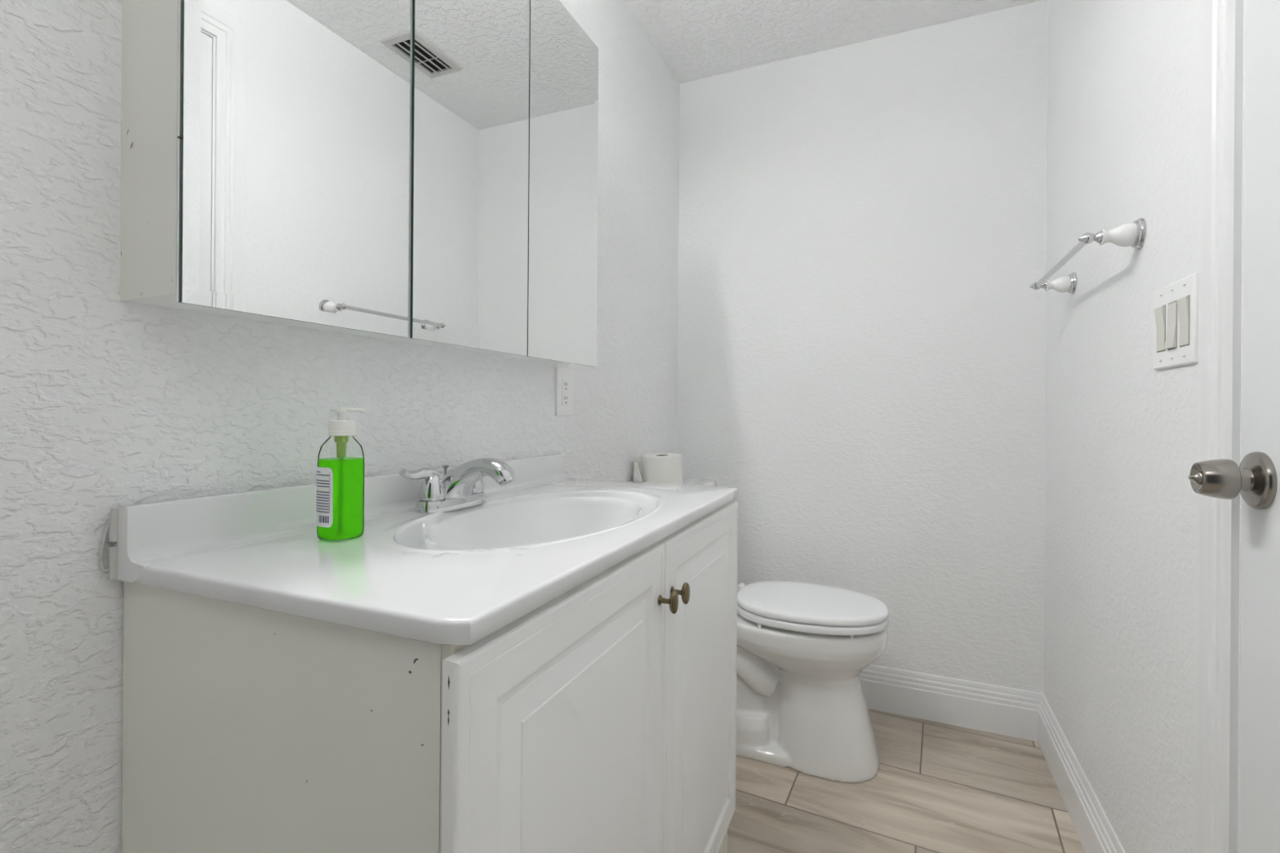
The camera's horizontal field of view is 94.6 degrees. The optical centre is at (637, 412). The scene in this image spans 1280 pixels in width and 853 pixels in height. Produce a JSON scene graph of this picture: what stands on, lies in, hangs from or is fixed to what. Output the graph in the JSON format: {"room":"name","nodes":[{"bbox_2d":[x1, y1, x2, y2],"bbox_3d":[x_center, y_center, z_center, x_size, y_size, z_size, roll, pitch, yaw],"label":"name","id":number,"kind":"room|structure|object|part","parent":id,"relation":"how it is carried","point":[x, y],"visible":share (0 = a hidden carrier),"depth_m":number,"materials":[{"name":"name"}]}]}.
{"room":"bathroom","nodes":[
{"label":"bathroom","id":0,"kind":"room"},
{"bbox_2d":[0,0,679,852],"bbox_3d":[-0.513,-0.145,0.963,0.120,2.312,3.287,0,0,24],"label":"wall","id":1,"kind":"structure","parent":0,"point":[107,402],"depth_m":0.66,"materials":[{"name":"paint"}]},
{"bbox_2d":[116,453,574,582],"bbox_3d":[-0.366,0.145,1.070,0.050,0.081,0.939,0,0,23],"label":"backsplash","id":2,"kind":"structure","parent":1,"relation":"attached to","point":[149,533],"depth_m":0.75,"materials":[{"name":"white stone"}]},
{"bbox_2d":[120,0,598,366],"bbox_3d":[-0.339,-0.507,1.058,0.117,0.787,0.927,0,0,24],"label":"upper cabinet","id":3,"kind":"object","parent":1,"relation":"attached to","point":[424,172],"visible":1,"depth_m":0.84,"materials":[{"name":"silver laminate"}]},
{"bbox_3d":[-0.416,-0.508,0.759,0.004,0.786,0.309,0,0,24],"label":"mirror door","id":4,"kind":"part","parent":3,"relation":"part of","materials":[{"name":"white paint"}]},
{"bbox_3d":[-0.411,-0.508,0.757,0.006,0.787,0.311,0,0,24],"label":"mirror pane","id":5,"kind":"part","parent":3,"relation":"part of","materials":[{"name":"silver metal"}]},
{"bbox_3d":[-0.288,-0.507,1.050,0.004,0.786,0.304,0,0,24],"label":"mirror door","id":6,"kind":"part","parent":3,"relation":"part of","materials":[{"name":"white paint"}]},
{"bbox_3d":[-0.284,-0.507,1.048,0.005,0.787,0.306,0,0,24],"label":"mirror pane","id":7,"kind":"part","parent":3,"relation":"part of","materials":[{"name":"silver metal"}]},
{"bbox_3d":[-0.161,-0.506,1.326,0.005,0.787,0.295,0,0,24],"label":"mirror pane","id":8,"kind":"part","parent":3,"relation":"part of","materials":[{"name":"silver metal"}]},
{"bbox_2d":[555,367,573,416],"bbox_3d":[-0.190,-0.052,1.536,0.009,0.124,0.082,0,0,24],"label":"wall outlet","id":9,"kind":"object","parent":1,"relation":"attached to","point":[563,376],"visible":1,"depth_m":1.53,"materials":[{"name":"white plastic"}]},
{"bbox_2d":[561,378,568,405],"bbox_3d":[-0.189,-0.052,1.535,0.004,0.068,0.034,0,0,24],"label":"receptacle","id":10,"kind":"object","parent":9,"relation":"attached to","point":[565,382],"depth_m":1.53,"materials":[{"name":"white plastic"}]},
{"bbox_2d":[624,0,1041,84],"bbox_3d":[0.108,-1.347,0.693,1.457,0.100,3.287,0,0,24],"label":"ceiling","id":11,"kind":"structure","parent":0,"point":[696,39],"depth_m":1.97,"materials":[{"name":"white paint"}]},
{"bbox_2d":[677,0,1048,693],"bbox_3d":[0.739,-0.137,2.142,1.217,2.312,0.120,0,0,24],"label":"wall","id":12,"kind":"structure","parent":0,"point":[862,246],"depth_m":2.02,"materials":[{"name":"white paint"}]},
{"bbox_2d":[859,664,1042,741],"bbox_3d":[0.704,0.946,2.080,1.217,0.147,0.015,0,0,24],"label":"baseboard","id":13,"kind":"structure","parent":12,"relation":"attached to","point":[989,708],"depth_m":1.93,"materials":[{"name":"white paint"}]},
{"bbox_2d":[727,708,1084,852],"bbox_3d":[0.090,1.065,0.694,1.457,0.100,3.287,0,0,24],"label":"floor","id":14,"kind":"structure","parent":0,"point":[936,787],"depth_m":1.54,"materials":[{"name":"tile"}]},
{"bbox_2d":[121,500,737,852],"bbox_3d":[-0.168,0.601,0.985,0.508,0.825,0.941,0,0,23],"label":"vanity cabinet","id":15,"kind":"object","parent":14,"relation":"on","point":[601,718],"visible":0.96,"depth_m":0.60,"materials":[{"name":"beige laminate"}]},
{"bbox_3d":[-0.371,0.600,0.581,0.450,0.825,0.012,0,0,23],"label":"panel","id":16,"kind":"part","parent":15,"relation":"part of","materials":[{"name":"beige laminate"}]},
{"bbox_2d":[98,453,738,645],"bbox_3d":[-0.180,0.204,0.985,0.485,0.196,0.949,0,0,23],"label":"countertop","id":17,"kind":"structure","parent":15,"relation":"on","point":[262,548],"depth_m":0.69,"materials":[{"name":"white stone"}]},
{"bbox_2d":[316,407,365,541],"bbox_3d":[-0.390,0.079,0.775,0.052,0.170,0.052,0,0,23],"label":"soap bottle","id":18,"kind":"object","parent":17,"relation":"on","point":[340,478],"visible":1,"depth_m":0.76,"materials":[{"name":"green plastic"}]},
{"bbox_2d":[399,457,514,513],"bbox_3d":[-0.279,0.122,1.018,0.152,0.089,0.222,0,0,23],"label":"faucet","id":19,"kind":"object","parent":17,"relation":"on","point":[462,486],"visible":1,"depth_m":0.99,"materials":[{"name":"silver metal"}]},
{"bbox_3d":[-0.356,0.107,0.972,0.021,0.031,0.078,0,0,33],"label":"lever","id":20,"kind":"part","parent":19,"relation":"part of","materials":[{"name":"silver metal"}]},
{"bbox_3d":[-0.345,0.122,0.989,0.044,0.048,0.044,0,0,23],"label":"handle","id":21,"kind":"part","parent":19,"relation":"part of","materials":[{"name":"silver metal"}]},
{"bbox_3d":[-0.341,0.123,1.044,0.013,0.060,0.013,0,0,23],"label":"lift rod","id":22,"kind":"part","parent":19,"relation":"part of","materials":[{"name":"silver metal"}]},
{"bbox_3d":[-0.325,0.156,1.037,0.054,0.021,0.158,0,0,23],"label":"plate","id":23,"kind":"part","parent":19,"relation":"part of","materials":[{"name":"silver metal"}]},
{"bbox_3d":[-0.279,0.119,1.017,0.148,0.082,0.094,0,0,23],"label":"spout","id":24,"kind":"part","parent":19,"relation":"part of","materials":[{"name":"silver metal"}]},
{"bbox_3d":[-0.304,0.122,1.084,0.044,0.048,0.044,0,0,23],"label":"handle","id":25,"kind":"part","parent":19,"relation":"part of","materials":[{"name":"silver metal"}]},
{"bbox_3d":[-0.059,0.545,0.683,0.016,0.694,0.469,0,0,23],"label":"door","id":26,"kind":"part","parent":15,"relation":"part of","materials":[{"name":"white paint"}]},
{"bbox_3d":[0.020,0.602,0.907,0.012,0.825,0.917,0,0,23],"label":"frame","id":27,"kind":"part","parent":15,"relation":"part of","materials":[{"name":"white wood"}]},
{"bbox_3d":[0.040,0.279,0.871,0.018,0.015,0.015,0,0,23],"label":"knob","id":28,"kind":"part","parent":15,"relation":"part of","materials":[{"name":"brown metal"}]},
{"bbox_3d":[0.061,0.281,0.920,0.018,0.015,0.015,0,0,23],"label":"knob","id":29,"kind":"part","parent":15,"relation":"part of","materials":[{"name":"brown metal"}]},
{"bbox_3d":[0.126,0.546,1.117,0.016,0.694,0.469,0,0,23],"label":"door","id":30,"kind":"part","parent":15,"relation":"part of","materials":[{"name":"white paint"}]},
{"bbox_2d":[682,477,888,782],"bbox_3d":[0.369,0.631,1.853,0.774,0.772,0.482,0,0,24],"label":"toilet","id":31,"kind":"object","parent":14,"relation":"on","point":[803,649],"visible":0.54,"depth_m":1.67,"materials":[{"name":"white ceramic"}]},
{"bbox_2d":[632,453,682,484],"bbox_3d":[0.064,0.189,1.910,0.162,0.108,0.137,0,0,14],"label":"toilet paper","id":32,"kind":"object","parent":31,"relation":"on","point":[658,468],"visible":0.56,"depth_m":1.85,"materials":[{"name":"paper"}]},
{"bbox_3d":[0.115,0.260,1.966,0.211,0.034,0.480,0,0,24],"label":"tank lid","id":33,"kind":"part","parent":31,"relation":"part of","materials":[{"name":"white ceramic"}]},
{"bbox_3d":[0.370,0.815,1.851,0.761,0.404,0.346,0,0,24],"label":"bowl","id":34,"kind":"part","parent":31,"relation":"part of","materials":[{"name":"white ceramic"}]},
{"bbox_3d":[0.520,0.596,1.786,0.440,0.021,0.351,0,0,24],"label":"seat","id":35,"kind":"part","parent":31,"relation":"part of","materials":[{"name":"white plastic"}]},
{"bbox_3d":[0.520,0.571,1.786,0.442,0.020,0.352,0,0,24],"label":"lid","id":36,"kind":"part","parent":31,"relation":"part of","materials":[{"name":"white plastic"}]},
{"bbox_2d":[1043,0,1245,852],"bbox_3d":[0.711,-0.136,0.423,0.120,2.312,3.287,0,0,24],"label":"wall","id":37,"kind":"structure","parent":0,"point":[1123,82],"depth_m":1.19,"materials":[{"name":"white paint"}]},
{"bbox_2d":[1037,693,1125,852],"bbox_3d":[1.041,0.948,1.356,0.015,0.147,1.068,0,0,24],"label":"baseboard","id":38,"kind":"structure","parent":37,"relation":"attached to","point":[1095,833],"depth_m":1.46,"materials":[{"name":"white paint"}]},
{"bbox_2d":[1029,217,1146,294],"bbox_3d":[1.004,-0.339,1.353,0.098,0.058,0.525,0,0,24],"label":"towel bar","id":39,"kind":"object","parent":37,"relation":"attached to","point":[1133,234],"visible":1,"depth_m":1.15,"materials":[{"name":"silver metal"}]},
{"bbox_3d":[1.110,-0.338,1.562,0.050,0.044,0.044,0,0,24],"label":"post","id":40,"kind":"part","parent":39,"relation":"part of","materials":[{"name":"white ceramic"}]},
{"bbox_3d":[0.921,-0.339,1.135,0.050,0.044,0.044,0,0,24],"label":"post","id":41,"kind":"part","parent":39,"relation":"part of","materials":[{"name":"white ceramic"}]},
{"bbox_2d":[1153,272,1198,369],"bbox_3d":[0.882,-0.144,0.974,0.012,0.138,0.160,0,0,24],"label":"light switch","id":42,"kind":"object","parent":37,"relation":"attached to","point":[1175,304],"visible":0.94,"depth_m":0.96,"materials":[{"name":"white plastic"}]},
{"bbox_2d":[1193,0,1244,852],"bbox_3d":[0.653,-0.058,0.463,0.018,2.154,0.884,0,0,24],"label":"trim","id":43,"kind":"structure","parent":37,"relation":"attached to","point":[1221,21],"depth_m":0.82,"materials":[{"name":"white paint"}]},
{"bbox_2d":[1188,0,1279,852],"bbox_3d":[0.643,-0.017,0.467,0.106,2.057,0.705,0,0,24],"label":"door","id":44,"kind":"structure","parent":37,"relation":"in","point":[1256,478],"depth_m":0.74,"materials":[{"name":"white paint"}]},
{"bbox_3d":[0.750,0.086,0.757,0.052,0.051,0.051,0,0,24],"label":"knob","id":45,"kind":"part","parent":44,"relation":"part of","materials":[{"name":"silver metal"}]},
{"bbox_2d":[1239,0,1246,852],"bbox_3d":[0.715,-0.015,0.435,0.120,2.070,0.714,0,0,24],"label":"trim","id":46,"kind":"structure","parent":37,"relation":"attached to","point":[1246,0],"depth_m":0.79,"materials":[{"name":"white paint"}]}
]}

